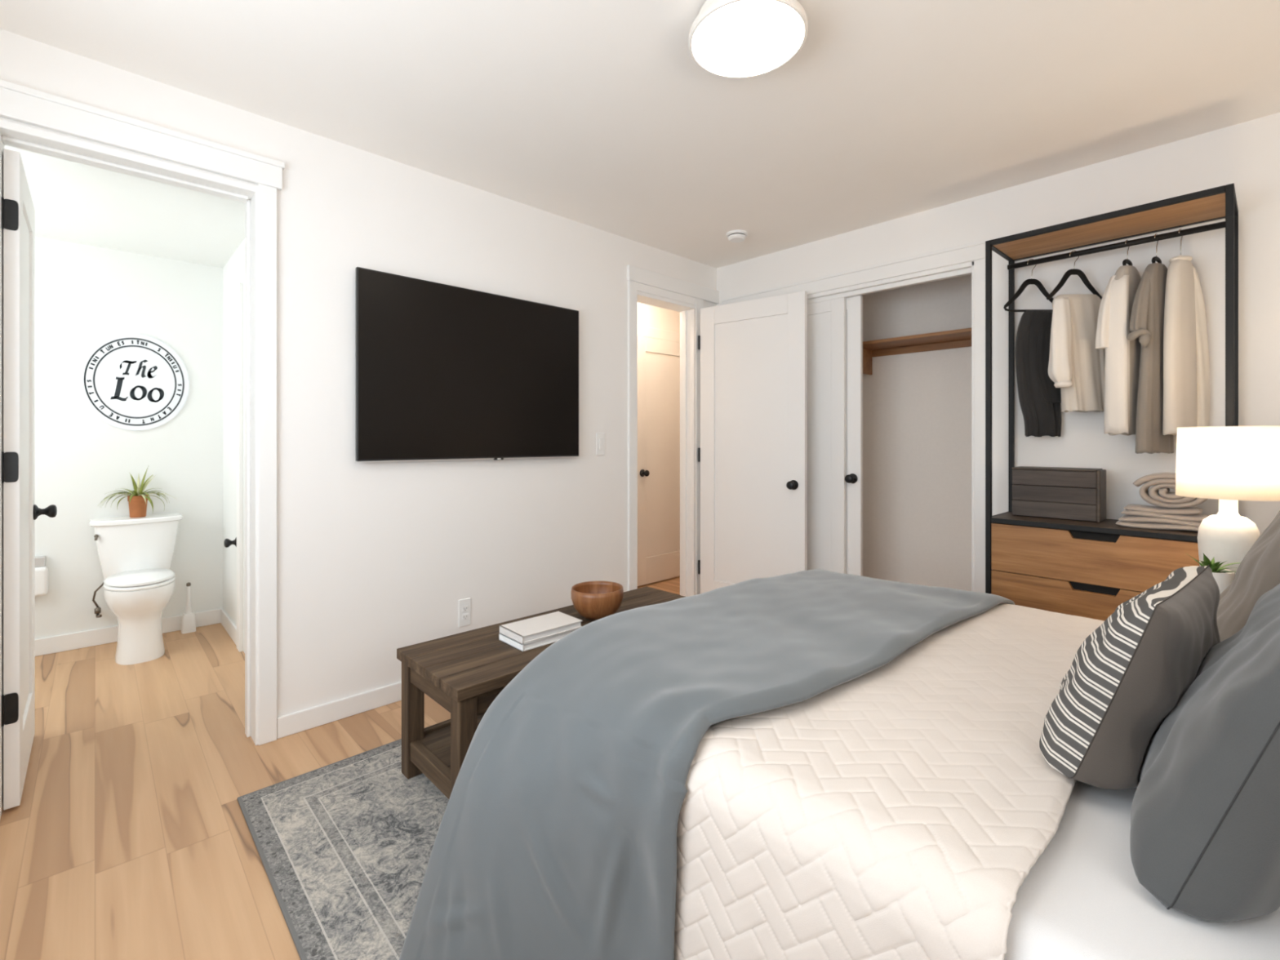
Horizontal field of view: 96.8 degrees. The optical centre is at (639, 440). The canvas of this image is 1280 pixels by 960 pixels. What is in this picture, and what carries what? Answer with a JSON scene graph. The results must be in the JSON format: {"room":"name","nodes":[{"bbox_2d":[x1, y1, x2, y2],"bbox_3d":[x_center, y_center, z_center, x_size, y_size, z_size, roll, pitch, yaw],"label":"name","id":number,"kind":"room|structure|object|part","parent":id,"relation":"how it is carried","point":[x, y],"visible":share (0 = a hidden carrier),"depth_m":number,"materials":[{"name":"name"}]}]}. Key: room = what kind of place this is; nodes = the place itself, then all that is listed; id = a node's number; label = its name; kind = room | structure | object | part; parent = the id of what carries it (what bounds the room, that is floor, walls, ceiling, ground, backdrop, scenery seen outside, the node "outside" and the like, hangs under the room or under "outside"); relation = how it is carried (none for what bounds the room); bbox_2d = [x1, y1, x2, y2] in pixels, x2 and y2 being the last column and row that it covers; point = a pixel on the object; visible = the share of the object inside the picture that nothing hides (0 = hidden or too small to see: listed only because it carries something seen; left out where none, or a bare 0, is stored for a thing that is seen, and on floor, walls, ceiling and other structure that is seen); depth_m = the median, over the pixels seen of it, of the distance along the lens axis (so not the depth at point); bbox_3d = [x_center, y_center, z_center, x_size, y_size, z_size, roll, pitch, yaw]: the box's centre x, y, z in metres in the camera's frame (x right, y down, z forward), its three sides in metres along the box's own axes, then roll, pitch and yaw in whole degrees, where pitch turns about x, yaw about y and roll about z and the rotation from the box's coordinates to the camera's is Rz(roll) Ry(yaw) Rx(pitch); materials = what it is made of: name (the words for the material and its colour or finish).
{"room":"bedroom","nodes":[
{"label":"bedroom","id":0,"kind":"room"},
{"bbox_2d":[4,145,244,267],"bbox_3d":[-2.747,-1.192,2.582,1.810,0.100,1.910,0,0,-44],"label":"ceiling","id":1,"kind":"structure","parent":0,"point":[76,202],"depth_m":2.86,"materials":[{"name":"paint"}]},
{"bbox_2d":[35,235,222,639],"bbox_3d":[-3.374,0.029,3.235,1.810,2.342,0.100,0,0,-44],"label":"wall","id":2,"kind":"structure","parent":0,"point":[86,295],"depth_m":3.38,"materials":[{"name":"paint"}]},
{"bbox_2d":[35,555,48,596],"bbox_3d":[-3.353,0.752,3.137,0.115,0.215,0.070,0,0,-44],"label":"wall dispenser","id":3,"kind":"object","parent":2,"relation":"attached to","point":[41,571],"visible":0.45,"depth_m":3.14,"materials":[{"name":"white plastic"}]},
{"bbox_2d":[35,608,222,656],"bbox_3d":[-3.334,1.153,3.194,1.610,0.095,0.014,0,0,-44],"label":"baseboard","id":4,"kind":"structure","parent":2,"relation":"attached to","point":[59,643],"depth_m":3.33,"materials":[{"name":"paint"}]},
{"bbox_2d":[77,333,189,431],"bbox_3d":[-3.062,-0.357,3.453,0.508,0.594,0.016,0,0,-44],"label":"wall sign","id":5,"kind":"object","parent":2,"relation":"attached to","point":[129,381],"visible":1,"depth_m":3.44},
{"bbox_2d":[222,239,244,653],"bbox_3d":[-2.096,0.029,3.138,0.100,2.342,1.810,0,0,-44],"label":"wall","id":6,"kind":"structure","parent":0,"point":[233,272],"depth_m":3.52,"materials":[{"name":"paint"}]},
{"bbox_2d":[220,608,236,645],"bbox_3d":[-2.539,1.153,3.517,0.014,0.095,0.621,0,0,-44],"label":"baseboard","id":7,"kind":"structure","parent":6,"relation":"attached to","point":[227,623],"depth_m":3.50,"materials":[{"name":"paint"}]},
{"bbox_2d":[223,537,236,547],"bbox_3d":[-2.408,0.600,3.344,0.065,0.062,0.062,0,0,-44],"label":"door knob","id":8,"kind":"object","parent":6,"relation":"attached to","point":[227,543],"visible":0.76,"depth_m":3.33,"materials":[{"name":"black metal"}]},
{"bbox_2d":[236,282,243,652],"bbox_3d":[-2.297,0.150,3.260,0.020,2.100,0.085,0,0,-44],"label":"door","id":9,"kind":"structure","parent":6,"relation":"attached to","point":[240,286],"depth_m":3.23,"materials":[{"name":"paint"}]},
{"bbox_2d":[0,576,679,959],"bbox_3d":[-0.210,1.250,2.674,5.800,0.100,5.650,0,0,-44],"label":"floor","id":10,"kind":"structure","parent":0,"point":[129,837],"depth_m":1.86,"materials":[{"name":"brown wood"}]},
{"bbox_2d":[88,512,182,665],"bbox_3d":[-2.856,0.827,3.241,0.414,0.746,0.607,0,0,-44],"label":"toilet","id":11,"kind":"object","parent":10,"relation":"on","point":[135,554],"visible":0.99,"depth_m":3.20,"materials":[{"name":"ceramic"}]},
{"bbox_3d":[-2.985,0.469,3.375,0.414,0.031,0.224,0,0,-44],"label":"tank lid","id":12,"kind":"part","parent":11,"relation":"part of","materials":[{"name":"ceramic"}]},
{"bbox_3d":[-2.987,0.640,3.377,0.380,0.310,0.200,0,0,-44],"label":"tank","id":13,"kind":"part","parent":11,"relation":"part of","materials":[{"name":"ceramic"}]},
{"bbox_2d":[99,468,177,517],"bbox_3d":[-2.976,0.301,3.387,0.346,0.305,0.342,0,0,-9],"label":"spider plant","id":14,"kind":"object","parent":11,"relation":"on","point":[137,500],"visible":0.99,"depth_m":3.36,"materials":[{"name":"green plant"}]},
{"bbox_3d":[-2.996,0.390,3.390,0.094,0.128,0.094,0,0,-44],"label":"pot","id":15,"kind":"part","parent":14,"relation":"part of","materials":[{"name":"ceramic"}]},
{"bbox_3d":[-2.796,0.788,3.179,0.302,0.019,0.426,0,0,-44],"label":"seat","id":16,"kind":"part","parent":11,"relation":"part of","materials":[{"name":"ceramic"}]},
{"bbox_3d":[-2.800,0.762,3.183,0.298,0.028,0.420,0,0,-44],"label":"lid","id":17,"kind":"part","parent":11,"relation":"part of","materials":[{"name":"ceramic"}]},
{"bbox_3d":[-2.836,0.999,3.220,0.300,0.402,0.547,0,0,-44],"label":"bowl","id":18,"kind":"part","parent":11,"relation":"part of","materials":[{"name":"ceramic"}]},
{"bbox_2d":[181,582,195,634],"bbox_3d":[-2.840,1.046,3.574,0.072,0.309,0.070,0,0,-44],"label":"toilet brush","id":19,"kind":"object","parent":10,"relation":"on","point":[188,624],"visible":1,"depth_m":3.56,"materials":[{"name":"white plastic"}]},
{"bbox_3d":[-2.840,0.996,3.574,0.040,0.172,0.040,0,0,-44],"label":"handle","id":20,"kind":"part","parent":19,"relation":"part of","materials":[{"name":"white plastic"}]},
{"bbox_2d":[237,738,448,959],"bbox_3d":[0.380,1.195,1.598,2.078,0.010,2.820,0,0,-44],"label":"area rug","id":21,"kind":"object","parent":10,"relation":"on","point":[344,846],"visible":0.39,"depth_m":1.66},
{"bbox_2d":[396,586,684,799],"bbox_3d":[-0.255,0.968,2.302,1.260,0.445,0.474,0,0,-44],"label":"bench","id":22,"kind":"object","parent":21,"relation":"on","point":[464,673],"visible":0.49,"depth_m":1.95,"materials":[{"name":"brown wood"}]},
{"bbox_3d":[-0.814,0.986,2.036,0.060,0.409,0.060,0,0,-44],"label":"leg","id":23,"kind":"part","parent":22,"relation":"part of","materials":[{"name":"brown wood"}]},
{"bbox_3d":[-0.684,1.093,1.890,0.030,0.063,0.331,0,0,-44],"label":"rail","id":24,"kind":"part","parent":22,"relation":"part of","materials":[{"name":"brown wood"}]},
{"bbox_2d":[419,712,484,768],"bbox_3d":[-0.255,1.075,2.302,1.160,0.020,0.383,0,0,-44],"label":"shelf","id":25,"kind":"object","parent":22,"relation":"attached to","point":[435,741],"depth_m":2.01,"materials":[{"name":"brown wood"}]},
{"bbox_3d":[-0.397,1.090,2.450,1.116,0.070,0.025,0,0,-44],"label":"rail","id":26,"kind":"part","parent":22,"relation":"part of","materials":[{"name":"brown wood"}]},
{"bbox_3d":[-0.544,0.986,1.754,0.060,0.409,0.060,0,0,-44],"label":"leg","id":27,"kind":"part","parent":22,"relation":"part of","materials":[{"name":"brown wood"}]},
{"bbox_2d":[498,628,577,651],"bbox_3d":[-0.375,0.732,2.156,0.266,0.027,0.162,0,0,-44],"label":"book","id":28,"kind":"object","parent":22,"relation":"on","point":[528,646],"visible":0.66,"depth_m":2.07,"materials":[{"name":"paper"}]},
{"bbox_2d":[499,611,582,644],"bbox_3d":[-0.373,0.705,2.154,0.266,0.027,0.162,0,0,-43],"label":"book","id":29,"kind":"object","parent":28,"relation":"on","point":[527,630],"visible":0.93,"depth_m":2.12,"materials":[{"name":"paper"}]},
{"bbox_2d":[570,581,623,620],"bbox_3d":[-0.180,0.681,2.398,0.222,0.128,0.222,0,0,-44],"label":"bowl","id":30,"kind":"object","parent":22,"relation":"on","point":[593,600],"visible":0.99,"depth_m":2.32,"materials":[{"name":"brown wood"}]},
{"bbox_3d":[0.891,0.620,1.333,1.582,1.140,1.670,0,0,-44],"label":"bed","id":31,"kind":"object","parent":21,"relation":"on","visible":0},
{"bbox_2d":[399,568,1014,959],"bbox_3d":[0.402,0.845,1.674,1.977,0.676,0.828,0,0,-44],"label":"throw blanket","id":32,"kind":"object","parent":31,"relation":"on","point":[556,839],"visible":0.92,"depth_m":1.21,"materials":[{"name":"fabric"}]},
{"bbox_2d":[674,603,1104,959],"bbox_3d":[0.653,0.830,1.578,1.626,0.544,1.027,0,0,-44],"label":"quilt","id":33,"kind":"object","parent":31,"relation":"on","point":[902,809],"visible":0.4,"depth_m":0.94,"materials":[{"name":"fabric"}]},
{"bbox_2d":[1039,564,1220,790],"bbox_3d":[0.907,0.403,1.051,0.454,0.312,0.221,0,0,-36],"label":"pillow","id":34,"kind":"object","parent":33,"relation":"on","point":[1125,678],"visible":0.87,"depth_m":0.91,"materials":[{"name":"grey fabric"}]},
{"bbox_2d":[1004,780,1279,959],"bbox_3d":[1.183,0.796,1.029,1.540,0.407,0.672,0,0,-44],"label":"sheet","id":35,"kind":"object","parent":31,"relation":"on","point":[1083,898],"visible":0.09,"depth_m":0.72,"materials":[{"name":"fabric"}]},
{"bbox_2d":[1129,583,1279,922],"bbox_3d":[0.925,0.399,0.873,0.621,0.375,0.222,0,0,-40],"label":"pillow","id":36,"kind":"object","parent":35,"relation":"on","point":[1205,832],"visible":0.97,"depth_m":0.69,"materials":[{"name":"grey fabric"}]},
{"bbox_3d":[0.967,0.414,0.822,0.620,0.395,0.098,0,19,-40],"label":"panel","id":37,"kind":"part","parent":36,"relation":"part of","materials":[{"name":"grey fabric"}]},
{"bbox_2d":[1216,510,1279,641],"bbox_3d":[1.525,0.326,1.357,0.621,0.522,0.273,0,0,-44],"label":"pillow","id":38,"kind":"object","parent":35,"relation":"on","point":[1258,573],"visible":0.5,"depth_m":1.27,"materials":[{"name":"beige fabric"}]},
{"bbox_2d":[985,183,1238,621],"bbox_3d":[2.001,0.138,2.455,0.363,2.125,0.797,0,0,-42],"label":"clothes rack","id":39,"kind":"object","parent":10,"relation":"on","point":[1086,569],"visible":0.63,"depth_m":2.40,"materials":[{"name":"black metal"}]},
{"bbox_3d":[1.615,0.138,2.631,0.022,2.125,0.022,0,0,-42],"label":"post","id":40,"kind":"part","parent":39,"relation":"part of","materials":[{"name":"black metal"}]},
{"bbox_3d":[1.742,0.366,2.744,0.319,0.022,0.022,0,0,-42],"label":"rail","id":41,"kind":"part","parent":39,"relation":"part of","materials":[{"name":"black metal"}]},
{"bbox_3d":[1.742,-0.914,2.744,0.319,0.022,0.022,0,0,-42],"label":"rail","id":42,"kind":"part","parent":39,"relation":"part of","materials":[{"name":"black metal"}]},
{"bbox_3d":[1.869,0.138,2.858,0.022,2.125,0.022,0,0,-42],"label":"post","id":43,"kind":"part","parent":39,"relation":"part of","materials":[{"name":"black metal"}]},
{"bbox_2d":[1003,258,1053,311],"bbox_3d":[1.881,-0.746,2.726,0.271,0.254,0.015,0,0,0],"label":"clothes hanger","id":44,"kind":"object","parent":39,"relation":"hanging from","point":[1028,282],"visible":0.84,"depth_m":2.72,"materials":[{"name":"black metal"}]},
{"bbox_2d":[1015,310,1061,436],"bbox_3d":[1.921,-0.321,2.725,0.222,0.603,0.111,0,0,0],"label":"trousers","id":45,"kind":"object","parent":44,"relation":"hanging from","point":[1039,399],"visible":0.79,"depth_m":2.70,"materials":[{"name":"grey fabric"}]},
{"bbox_3d":[1.943,-0.396,2.725,0.177,0.438,0.108,0,0,0],"label":"folded leg","id":46,"kind":"part","parent":45,"relation":"part of","materials":[{"name":"grey fabric"}]},
{"bbox_2d":[1012,466,1106,522],"bbox_3d":[1.932,0.239,2.625,0.167,0.228,0.328,0,0,-44],"label":"wooden box","id":47,"kind":"object","parent":39,"relation":"on","point":[1079,494],"visible":1,"depth_m":2.56,"materials":[{"name":"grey wood"}]},
{"bbox_3d":[1.927,0.130,2.630,0.167,0.008,0.315,0,0,-44],"label":"lid","id":48,"kind":"part","parent":47,"relation":"part of","materials":[{"name":"grey wood"}]},
{"bbox_3d":[1.877,0.702,2.344,0.022,0.212,0.749,0,0,-42],"label":"drawer","id":49,"kind":"part","parent":39,"relation":"part of","materials":[{"name":"brown wood"}]},
{"bbox_2d":[1046,250,1102,299],"bbox_3d":[1.991,-0.759,2.603,0.257,0.226,0.015,0,0,0],"label":"clothes hanger","id":50,"kind":"object","parent":39,"relation":"hanging from","point":[1082,275],"visible":0.98,"depth_m":2.60,"materials":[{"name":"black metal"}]},
{"bbox_2d":[1048,293,1105,412],"bbox_3d":[1.984,-0.400,2.593,0.296,0.536,0.110,0,0,-13],"label":"blouse","id":51,"kind":"object","parent":39,"relation":"in","point":[1075,365],"visible":0.9,"depth_m":2.57,"materials":[{"name":"fabric"}]},
{"bbox_3d":[1.873,0.366,2.342,0.022,0.022,0.753,0,0,-42],"label":"shelf rail","id":52,"kind":"part","parent":39,"relation":"part of","materials":[{"name":"black metal"}]},
{"bbox_2d":[992,511,1198,536],"bbox_3d":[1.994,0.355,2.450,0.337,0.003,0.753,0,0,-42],"label":"shelf","id":53,"kind":"object","parent":39,"relation":"attached to","point":[1107,526],"depth_m":2.40,"materials":[{"name":"black wood"}]},
{"bbox_3d":[1.877,0.486,2.344,0.022,0.212,0.749,0,0,-42],"label":"drawer","id":54,"kind":"part","parent":39,"relation":"part of","materials":[{"name":"brown wood"}]},
{"bbox_3d":[1.873,-0.914,2.342,0.022,0.022,0.753,0,0,-42],"label":"rail","id":55,"kind":"part","parent":39,"relation":"part of","materials":[{"name":"black metal"}]},
{"bbox_3d":[2.001,-0.914,2.455,0.319,0.016,0.753,0,0,-42],"label":"panel","id":56,"kind":"part","parent":39,"relation":"part of","materials":[{"name":"brown wood"}]},
{"bbox_3d":[2.069,-0.855,2.516,0.025,0.025,0.763,0,0,-42],"label":"hanging rod","id":57,"kind":"part","parent":39,"relation":"part of","materials":[{"name":"black metal"}]},
{"bbox_3d":[2.128,-0.914,2.569,0.022,0.022,0.753,0,0,-42],"label":"rail","id":58,"kind":"part","parent":39,"relation":"part of","materials":[{"name":"black metal"}]},
{"bbox_2d":[1122,240,1132,266],"bbox_3d":[2.115,-0.797,2.465,0.105,0.150,0.011,0,0,-28],"label":"clothes hanger","id":59,"kind":"object","parent":39,"relation":"hanging from","point":[1126,261],"visible":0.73,"depth_m":2.46,"materials":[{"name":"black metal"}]},
{"bbox_2d":[1095,265,1141,435],"bbox_3d":[2.091,-0.388,2.468,0.240,0.730,0.114,0,0,-28],"label":"shirt","id":60,"kind":"object","parent":59,"relation":"hanging from","point":[1122,355],"visible":0.84,"depth_m":2.41,"materials":[{"name":"beige fabric"}]},
{"bbox_2d":[1151,234,1161,263],"bbox_3d":[2.178,-0.791,2.394,0.105,0.162,0.011,0,0,-28],"label":"clothes hanger","id":61,"kind":"object","parent":39,"relation":"hanging from","point":[1156,258],"visible":0.68,"depth_m":2.39,"materials":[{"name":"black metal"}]},
{"bbox_2d":[1126,262,1173,453],"bbox_3d":[2.152,-0.344,2.384,0.279,0.794,0.080,0,0,-23],"label":"dress","id":62,"kind":"object","parent":61,"relation":"hanging from","point":[1147,316],"visible":0.8,"depth_m":2.34,"materials":[{"name":"beige fabric"}]},
{"bbox_2d":[1115,472,1210,531],"bbox_3d":[2.131,0.241,2.300,0.176,0.224,0.296,0,0,-44],"label":"blanket","id":63,"kind":"object","parent":39,"relation":"on","point":[1171,511],"visible":0.84,"depth_m":2.26,"materials":[{"name":"beige fabric"}]},
{"bbox_2d":[1177,229,1182,256],"bbox_3d":[2.227,-0.802,2.339,0.074,0.140,0.009,0,0,-28],"label":"clothes hanger","id":64,"kind":"object","parent":39,"relation":"hanging from","point":[1179,229],"visible":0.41,"depth_m":2.34,"materials":[{"name":"white metal"}]},
{"bbox_2d":[1162,255,1209,435],"bbox_3d":[2.241,-0.391,2.343,0.251,0.736,0.080,0,0,-20],"label":"coat","id":65,"kind":"object","parent":64,"relation":"hanging from","point":[1186,371],"visible":0.94,"depth_m":2.30,"materials":[{"name":"fabric"}]},
{"bbox_3d":[2.132,0.138,2.053,0.022,2.125,0.022,0,0,-42],"label":"post","id":66,"kind":"part","parent":39,"relation":"part of","materials":[{"name":"black metal"}]},
{"bbox_3d":[2.259,-0.914,2.167,0.319,0.022,0.022,0,0,-42],"label":"rail","id":67,"kind":"part","parent":39,"relation":"part of","materials":[{"name":"black metal"}]},
{"bbox_3d":[2.386,0.138,2.280,0.022,2.125,0.022,0,0,-42],"label":"post","id":68,"kind":"part","parent":39,"relation":"part of","materials":[{"name":"black metal"}]},
{"bbox_3d":[1.988,0.890,1.714,0.398,0.620,0.500,0,0,-44],"label":"nightstand","id":69,"kind":"object","parent":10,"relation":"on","visible":0},
{"bbox_2d":[1186,553,1240,594],"bbox_3d":[1.744,0.458,1.728,0.128,0.245,0.186,0,0,-44],"label":"potted succulent","id":70,"kind":"object","parent":69,"relation":"on","point":[1224,577],"visible":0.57,"depth_m":1.70,"materials":[{"name":"white ceramic"}]},
{"bbox_2d":[1191,565,1234,594],"bbox_3d":[1.745,0.487,1.737,0.100,0.186,0.100,0,0,-44],"label":"pot","id":71,"kind":"object","parent":70,"relation":"attached to","point":[1224,577],"depth_m":1.69,"materials":[{"name":"white ceramic"}]},
{"bbox_2d":[1175,426,1279,576],"bbox_3d":[1.881,0.268,1.816,0.247,0.624,0.247,0,0,-44],"label":"table lamp","id":72,"kind":"object","parent":69,"relation":"on","point":[1228,464],"visible":0.81,"depth_m":1.75,"materials":[{"name":"white ceramic"}]},
{"bbox_3d":[1.881,0.068,1.816,0.247,0.224,0.247,0,0,-44],"label":"lamp shade","id":73,"kind":"part","parent":72,"relation":"part of","materials":[{"name":"fabric"}]},
{"bbox_2d":[0,28,716,717],"bbox_3d":[-0.677,-0.045,3.147,4.680,2.490,0.140,0,0,-44],"label":"wall","id":74,"kind":"structure","parent":0,"point":[375,560],"depth_m":2.61,"materials":[{"name":"paint"}]},
{"bbox_2d":[1,148,57,809],"bbox_3d":[-2.249,0.124,2.063,0.166,2.128,0.644,0,0,-44],"label":"door","id":75,"kind":"structure","parent":74,"relation":"in","point":[20,512],"depth_m":1.85,"materials":[{"name":"paint"}]},
{"bbox_2d":[0,79,284,818],"bbox_3d":[-1.813,0.040,2.050,0.882,2.320,0.192,0,0,-44],"label":"door frame","id":76,"kind":"structure","parent":74,"relation":"attached to","point":[18,103],"depth_m":2.24,"materials":[{"name":"paint"}]},
{"bbox_2d":[276,681,401,738],"bbox_3d":[-1.158,1.157,2.579,3.000,0.085,0.014,0,0,-44],"label":"baseboard","id":77,"kind":"structure","parent":74,"relation":"attached to","point":[297,722],"depth_m":2.44,"materials":[{"name":"paint"}]},
{"bbox_2d":[458,597,471,627],"bbox_3d":[-0.878,0.862,2.851,0.066,0.136,0.009,0,0,-44],"label":"power outlet","id":78,"kind":"object","parent":74,"relation":"attached to","point":[464,605],"visible":1,"depth_m":2.85,"materials":[{"name":"white plastic"}]},
{"bbox_2d":[462,604,468,612],"bbox_3d":[-0.877,0.841,2.849,0.032,0.030,0.003,0,0,-44],"label":"receptacle","id":79,"kind":"object","parent":78,"relation":"attached to","point":[464,607],"depth_m":2.85,"materials":[{"name":"plastic"}]},
{"bbox_2d":[462,613,468,620],"bbox_3d":[-0.877,0.883,2.849,0.032,0.030,0.003,0,0,-44],"label":"receptacle","id":80,"kind":"object","parent":78,"relation":"attached to","point":[464,615],"depth_m":2.85,"materials":[{"name":"plastic"}]},
{"bbox_2d":[355,266,578,462],"bbox_3d":[-0.804,-0.327,2.889,1.206,0.852,0.055,0,0,-44],"label":"television","id":81,"kind":"object","parent":74,"relation":"attached to","point":[444,371],"visible":1,"depth_m":2.78,"materials":[{"name":"black plastic"}]},
{"bbox_2d":[596,432,604,455],"bbox_3d":[-0.239,0.020,3.463,0.064,0.136,0.010,0,0,-44],"label":"light switch","id":82,"kind":"object","parent":74,"relation":"attached to","point":[600,436],"visible":1,"depth_m":3.46,"materials":[{"name":"white plastic"}]},
{"bbox_2d":[626,264,719,596],"bbox_3d":[0.204,0.041,3.978,0.913,2.318,0.162,0,0,-44],"label":"door frame","id":83,"kind":"structure","parent":74,"relation":"attached to","point":[646,286],"depth_m":4.06,"materials":[{"name":"paint"}]},
{"bbox_2d":[697,290,807,593],"bbox_3d":[0.738,0.123,3.826,0.788,2.130,0.166,0,0,38],"label":"door","id":84,"kind":"structure","parent":83,"relation":"attached to","point":[753,451],"depth_m":3.80,"materials":[{"name":"paint"}]},
{"bbox_2d":[0,0,1279,268],"bbox_3d":[0.455,-1.340,2.342,5.300,0.100,4.250,0,0,-44],"label":"ceiling","id":85,"kind":"structure","parent":0,"point":[600,114],"depth_m":2.08,"materials":[{"name":"paint"}]},
{"bbox_2d":[726,229,747,242],"bbox_3d":[0.604,-1.270,3.538,0.132,0.041,0.132,0,0,-44],"label":"smoke detector","id":86,"kind":"object","parent":85,"relation":"attached to","point":[733,236],"visible":1,"depth_m":3.50,"materials":[{"name":"white plastic"}]},
{"bbox_2d":[688,0,808,78],"bbox_3d":[0.323,-1.242,1.712,0.352,0.095,0.352,0,0,-44],"label":"ceiling light","id":87,"kind":"object","parent":85,"relation":"attached to","point":[728,38],"visible":1,"depth_m":1.68,"materials":[{"name":"white glass"}]},
{"bbox_2d":[637,302,679,586],"bbox_3d":[0.036,-0.045,4.801,2.500,2.490,0.100,0,0,-44],"label":"wall","id":88,"kind":"structure","parent":0,"point":[650,316],"depth_m":4.85,"materials":[{"name":"paint"}]},
{"bbox_2d":[637,335,679,586],"bbox_3d":[0.233,0.164,4.849,0.690,2.048,0.095,0,0,-44],"label":"door","id":89,"kind":"structure","parent":88,"relation":"in","point":[658,360],"depth_m":4.80,"materials":[{"name":"paint"}]},
{"bbox_2d":[637,324,679,342],"bbox_3d":[0.186,0.125,4.861,0.900,2.150,0.022,0,0,-44],"label":"door frame","id":90,"kind":"structure","parent":88,"relation":"attached to","point":[642,331],"depth_m":4.82,"materials":[{"name":"paint"}]},
{"bbox_2d":[862,274,971,591],"bbox_3d":[1.775,-0.045,3.899,0.100,2.490,2.170,0,0,-44],"label":"wall","id":91,"kind":"structure","parent":0,"point":[917,406],"depth_m":3.74,"materials":[{"name":"paint"}]},
{"bbox_2d":[862,327,971,374],"bbox_3d":[1.613,-0.555,3.779,0.300,0.190,1.980,0,0,-44],"label":"closet shelf","id":92,"kind":"object","parent":91,"relation":"attached to","point":[959,338],"visible":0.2,"depth_m":3.65,"materials":[{"name":"brown wood"}]},
{"bbox_2d":[716,112,1279,534],"bbox_3d":[1.784,-0.045,3.063,0.100,2.490,3.390,0,0,-44],"label":"wall","id":93,"kind":"structure","parent":0,"point":[1246,155],"depth_m":2.60,"materials":[{"name":"paint"}]},
{"bbox_2d":[807,297,845,573],"bbox_3d":[1.021,0.144,3.838,0.028,2.088,0.765,0,0,-44],"label":"door","id":94,"kind":"structure","parent":93,"relation":"in","point":[826,320],"depth_m":3.64,"materials":[{"name":"paint"}]},
{"bbox_2d":[844,295,862,576],"bbox_3d":[1.085,0.144,3.771,0.094,2.088,0.765,0,0,-44],"label":"door","id":95,"kind":"structure","parent":93,"relation":"in","point":[854,304],"depth_m":3.54,"materials":[{"name":"paint"}]},
{"bbox_2d":[720,238,991,592],"bbox_3d":[1.248,0.079,3.602,0.128,2.243,1.750,0,0,-44],"label":"door frame","id":96,"kind":"structure","parent":93,"relation":"attached to","point":[968,259],"depth_m":3.04,"materials":[{"name":"paint"}]}
]}

